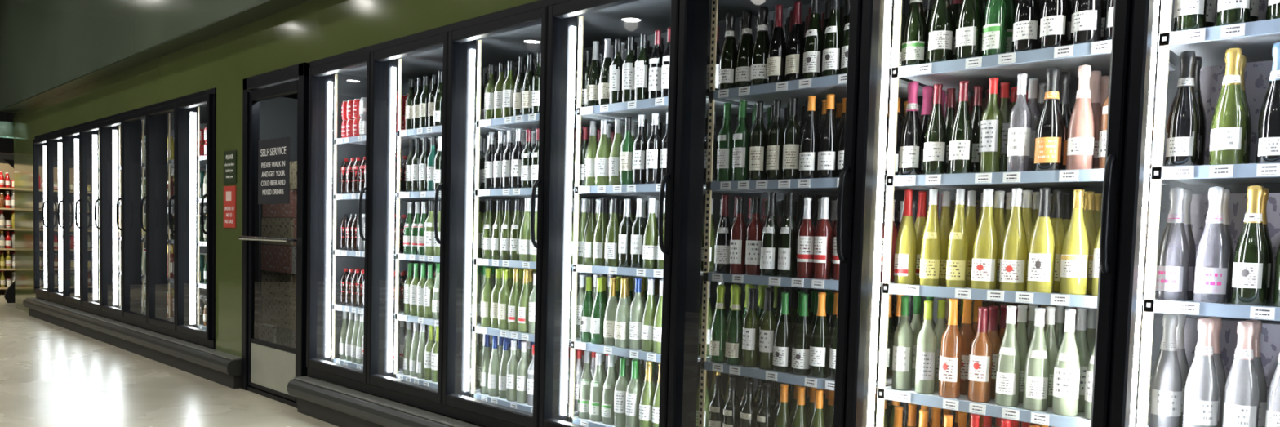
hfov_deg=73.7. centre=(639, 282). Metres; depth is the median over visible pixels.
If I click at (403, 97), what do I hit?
wine bottles
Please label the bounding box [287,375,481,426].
plinth
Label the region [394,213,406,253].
wine bottles
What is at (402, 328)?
wine bottles
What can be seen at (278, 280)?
cartons
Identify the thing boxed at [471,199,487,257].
wine bottles
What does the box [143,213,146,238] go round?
beer bottles
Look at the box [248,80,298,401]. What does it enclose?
door leaf
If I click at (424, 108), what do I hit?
wine bottles
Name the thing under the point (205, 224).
beer bottles
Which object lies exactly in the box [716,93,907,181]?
wine bottles
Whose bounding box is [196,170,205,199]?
beer bottles
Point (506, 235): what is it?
wine bottles
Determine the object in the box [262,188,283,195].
lettering
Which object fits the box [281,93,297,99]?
wall
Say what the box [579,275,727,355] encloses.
wine bottles
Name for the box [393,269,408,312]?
wine bottles
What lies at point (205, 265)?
beer bottles
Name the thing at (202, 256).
beer bottles
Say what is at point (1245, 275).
wine bottles
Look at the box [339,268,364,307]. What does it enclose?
wine bottles
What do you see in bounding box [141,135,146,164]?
beer bottles
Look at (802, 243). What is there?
wine bottles
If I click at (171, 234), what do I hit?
beer bottles
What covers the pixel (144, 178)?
beer bottles
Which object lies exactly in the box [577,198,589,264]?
wine bottles
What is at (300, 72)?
door frame
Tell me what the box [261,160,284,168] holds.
lettering
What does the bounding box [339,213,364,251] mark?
wine bottles
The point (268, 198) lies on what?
sign
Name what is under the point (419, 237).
wine bottles
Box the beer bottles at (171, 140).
[167,136,173,160]
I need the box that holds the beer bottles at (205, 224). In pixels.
[203,213,206,241]
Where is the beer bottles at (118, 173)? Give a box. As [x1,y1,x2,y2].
[118,173,119,198]
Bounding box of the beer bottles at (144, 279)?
[143,278,146,311]
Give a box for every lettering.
[260,146,285,156]
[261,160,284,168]
[261,170,284,177]
[261,179,284,186]
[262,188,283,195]
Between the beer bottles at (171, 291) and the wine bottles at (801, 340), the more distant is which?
the beer bottles at (171, 291)
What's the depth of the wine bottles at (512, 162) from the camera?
4.32 m
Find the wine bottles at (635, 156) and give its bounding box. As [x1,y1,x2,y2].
[583,111,737,186]
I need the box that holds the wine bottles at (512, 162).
[484,128,538,189]
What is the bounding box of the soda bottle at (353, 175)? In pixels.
[340,156,365,194]
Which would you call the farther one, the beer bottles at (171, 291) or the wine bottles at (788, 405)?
the beer bottles at (171, 291)
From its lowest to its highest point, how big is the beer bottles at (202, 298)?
0.309 m
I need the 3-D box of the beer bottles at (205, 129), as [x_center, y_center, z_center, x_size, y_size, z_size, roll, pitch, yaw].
[-3.384,-1.162,6.996,0.637,0.246,0.165,4,4,44]
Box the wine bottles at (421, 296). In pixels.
[404,262,439,319]
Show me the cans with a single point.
(353, 117)
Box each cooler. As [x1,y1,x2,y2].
[32,88,297,348]
[306,0,1279,426]
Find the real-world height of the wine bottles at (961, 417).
0.314 m
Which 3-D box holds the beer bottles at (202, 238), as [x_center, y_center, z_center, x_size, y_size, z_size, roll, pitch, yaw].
[-3.934,-0.525,7.531,0.632,0.314,0.169,4,4,44]
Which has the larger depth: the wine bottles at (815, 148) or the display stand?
the display stand
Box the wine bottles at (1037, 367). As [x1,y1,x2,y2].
[891,295,1141,419]
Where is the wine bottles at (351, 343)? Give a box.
[338,311,364,364]
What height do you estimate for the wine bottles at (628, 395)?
0.312 m
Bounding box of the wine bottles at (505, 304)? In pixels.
[480,267,536,333]
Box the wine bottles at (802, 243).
[714,191,903,282]
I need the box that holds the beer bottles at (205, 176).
[203,164,206,198]
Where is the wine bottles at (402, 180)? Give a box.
[395,153,407,193]
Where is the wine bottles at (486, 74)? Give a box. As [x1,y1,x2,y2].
[474,63,488,123]
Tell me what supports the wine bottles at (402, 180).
in the cooler at (557, 29)
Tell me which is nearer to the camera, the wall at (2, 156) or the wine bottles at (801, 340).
the wine bottles at (801, 340)
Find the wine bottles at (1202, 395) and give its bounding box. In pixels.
[1147,313,1279,426]
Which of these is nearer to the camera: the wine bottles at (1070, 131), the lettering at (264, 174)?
the wine bottles at (1070, 131)
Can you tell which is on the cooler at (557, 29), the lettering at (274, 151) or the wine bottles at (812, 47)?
the wine bottles at (812, 47)
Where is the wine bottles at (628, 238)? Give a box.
[582,197,721,271]
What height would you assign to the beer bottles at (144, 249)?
0.314 m
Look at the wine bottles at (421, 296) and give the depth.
4.88 m
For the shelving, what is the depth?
13.58 m
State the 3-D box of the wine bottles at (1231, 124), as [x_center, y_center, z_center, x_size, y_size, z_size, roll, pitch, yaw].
[1.717,-0.450,2.129,0.679,0.318,0.185,4,4,44]
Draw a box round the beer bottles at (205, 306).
[203,298,206,325]
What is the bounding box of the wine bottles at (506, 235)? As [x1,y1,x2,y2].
[482,197,537,262]
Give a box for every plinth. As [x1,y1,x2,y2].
[22,297,241,388]
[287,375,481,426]
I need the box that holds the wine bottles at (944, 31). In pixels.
[901,0,1161,66]
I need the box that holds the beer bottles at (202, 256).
[173,253,206,283]
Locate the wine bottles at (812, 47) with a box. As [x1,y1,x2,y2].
[718,0,908,89]
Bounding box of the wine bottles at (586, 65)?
[581,49,592,107]
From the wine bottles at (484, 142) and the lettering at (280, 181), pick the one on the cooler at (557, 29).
the wine bottles at (484, 142)
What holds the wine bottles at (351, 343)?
in the cooler at (557, 29)
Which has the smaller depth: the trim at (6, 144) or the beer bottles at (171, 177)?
the beer bottles at (171, 177)
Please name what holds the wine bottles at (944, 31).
on the cooler at (557, 29)
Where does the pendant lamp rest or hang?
hanging from the ceiling
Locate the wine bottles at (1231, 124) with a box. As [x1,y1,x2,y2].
[1164,42,1279,166]
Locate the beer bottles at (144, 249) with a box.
[143,248,146,274]
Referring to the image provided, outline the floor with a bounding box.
[0,293,485,426]
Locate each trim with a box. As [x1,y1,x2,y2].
[0,0,311,112]
[0,111,13,154]
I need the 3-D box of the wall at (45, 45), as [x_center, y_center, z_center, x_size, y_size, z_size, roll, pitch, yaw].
[-2.289,-1.329,5.544,17.100,4.300,0.210,4,4,44]
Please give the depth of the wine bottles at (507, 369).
4.37 m
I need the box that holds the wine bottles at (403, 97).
[395,91,408,133]
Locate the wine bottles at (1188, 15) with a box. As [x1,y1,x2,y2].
[1173,0,1279,31]
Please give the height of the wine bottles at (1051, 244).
0.319 m
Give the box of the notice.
[223,150,236,183]
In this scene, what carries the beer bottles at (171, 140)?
on the cooler at (81, 236)
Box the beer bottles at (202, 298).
[172,293,206,324]
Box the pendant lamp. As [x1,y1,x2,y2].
[0,112,13,138]
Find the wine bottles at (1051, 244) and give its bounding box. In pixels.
[893,187,1102,295]
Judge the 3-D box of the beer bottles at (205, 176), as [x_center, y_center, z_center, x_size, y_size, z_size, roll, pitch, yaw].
[-3.396,-0.833,7.015,0.632,0.297,0.167,4,4,44]
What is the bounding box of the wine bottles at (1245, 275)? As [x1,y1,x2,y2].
[1155,185,1279,306]
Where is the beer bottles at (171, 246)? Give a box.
[167,244,173,278]
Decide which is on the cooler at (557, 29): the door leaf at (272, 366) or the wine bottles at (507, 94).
the wine bottles at (507, 94)
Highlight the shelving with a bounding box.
[0,163,14,293]
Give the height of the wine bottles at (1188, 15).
0.314 m
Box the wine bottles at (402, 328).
[392,315,407,371]
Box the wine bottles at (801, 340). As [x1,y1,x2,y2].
[709,284,904,381]
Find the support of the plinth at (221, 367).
on the floor
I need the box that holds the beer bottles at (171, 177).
[167,168,173,200]
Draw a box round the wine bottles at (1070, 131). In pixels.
[897,64,1155,175]
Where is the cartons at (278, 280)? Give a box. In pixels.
[258,160,380,396]
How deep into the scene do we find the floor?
6.01 m
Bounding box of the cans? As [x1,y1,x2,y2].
[341,97,366,137]
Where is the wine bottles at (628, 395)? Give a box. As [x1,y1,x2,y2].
[577,351,738,426]
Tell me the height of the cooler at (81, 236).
2.010 m
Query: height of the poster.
0.310 m
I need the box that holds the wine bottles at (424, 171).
[405,135,441,191]
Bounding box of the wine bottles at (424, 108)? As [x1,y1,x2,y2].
[404,70,443,129]
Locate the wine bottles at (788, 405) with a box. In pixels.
[708,373,903,426]
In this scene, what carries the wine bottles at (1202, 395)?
on the cooler at (557, 29)
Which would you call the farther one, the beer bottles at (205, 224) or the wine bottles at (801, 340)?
the beer bottles at (205, 224)
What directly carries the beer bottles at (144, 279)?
in the cooler at (81, 236)
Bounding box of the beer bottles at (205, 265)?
[203,254,206,284]
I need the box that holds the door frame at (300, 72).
[241,62,314,408]
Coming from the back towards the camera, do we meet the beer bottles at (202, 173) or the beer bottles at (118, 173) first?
the beer bottles at (118, 173)
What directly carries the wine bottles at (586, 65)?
on the cooler at (557, 29)
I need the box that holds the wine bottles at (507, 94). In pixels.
[484,52,541,119]
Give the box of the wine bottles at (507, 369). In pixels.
[480,333,534,405]
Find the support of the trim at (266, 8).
attached to the wall at (45, 45)
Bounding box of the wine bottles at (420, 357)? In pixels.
[403,321,439,382]
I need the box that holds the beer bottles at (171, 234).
[167,206,173,239]
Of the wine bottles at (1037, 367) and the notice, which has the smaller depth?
the wine bottles at (1037, 367)
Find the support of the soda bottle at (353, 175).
in the cooler at (557, 29)
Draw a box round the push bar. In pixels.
[238,235,297,242]
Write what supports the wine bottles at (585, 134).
on the cooler at (557, 29)
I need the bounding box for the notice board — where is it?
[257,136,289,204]
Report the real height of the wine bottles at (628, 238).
0.309 m
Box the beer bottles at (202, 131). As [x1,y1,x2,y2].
[196,128,204,157]
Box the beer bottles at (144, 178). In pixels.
[141,177,146,200]
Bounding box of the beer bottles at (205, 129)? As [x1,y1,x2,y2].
[204,127,206,155]
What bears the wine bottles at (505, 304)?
on the cooler at (557, 29)
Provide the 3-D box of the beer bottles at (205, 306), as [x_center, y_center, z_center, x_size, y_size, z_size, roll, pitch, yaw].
[-3.425,0.261,7.064,0.637,0.237,0.172,4,4,44]
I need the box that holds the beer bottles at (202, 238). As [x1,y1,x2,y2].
[196,205,206,241]
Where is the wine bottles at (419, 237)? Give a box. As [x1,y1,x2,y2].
[403,199,440,256]
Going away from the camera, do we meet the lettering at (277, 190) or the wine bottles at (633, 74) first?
the wine bottles at (633, 74)
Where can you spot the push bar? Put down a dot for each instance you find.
(241, 237)
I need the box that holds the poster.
[223,185,235,227]
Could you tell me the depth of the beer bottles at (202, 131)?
7.25 m
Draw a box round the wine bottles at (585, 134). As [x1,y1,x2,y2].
[579,127,590,186]
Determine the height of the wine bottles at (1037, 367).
0.318 m
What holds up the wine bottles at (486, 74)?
on the cooler at (557, 29)
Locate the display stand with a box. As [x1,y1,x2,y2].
[2,159,51,302]
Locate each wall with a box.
[0,0,538,356]
[0,153,13,164]
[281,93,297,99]
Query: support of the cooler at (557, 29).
on the floor
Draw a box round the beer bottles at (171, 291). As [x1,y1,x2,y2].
[167,287,173,317]
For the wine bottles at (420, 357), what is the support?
in the cooler at (557, 29)
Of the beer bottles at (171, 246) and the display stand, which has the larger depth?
the display stand
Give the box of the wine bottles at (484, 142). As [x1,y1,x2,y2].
[473,133,488,191]
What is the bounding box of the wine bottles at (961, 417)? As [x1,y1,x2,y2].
[893,403,1054,426]
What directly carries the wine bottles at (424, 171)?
on the cooler at (557, 29)
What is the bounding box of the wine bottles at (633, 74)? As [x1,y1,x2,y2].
[586,26,739,106]
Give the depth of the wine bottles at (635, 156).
3.73 m
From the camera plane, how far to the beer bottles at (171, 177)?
7.78 m
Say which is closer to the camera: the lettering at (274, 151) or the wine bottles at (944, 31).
the wine bottles at (944, 31)

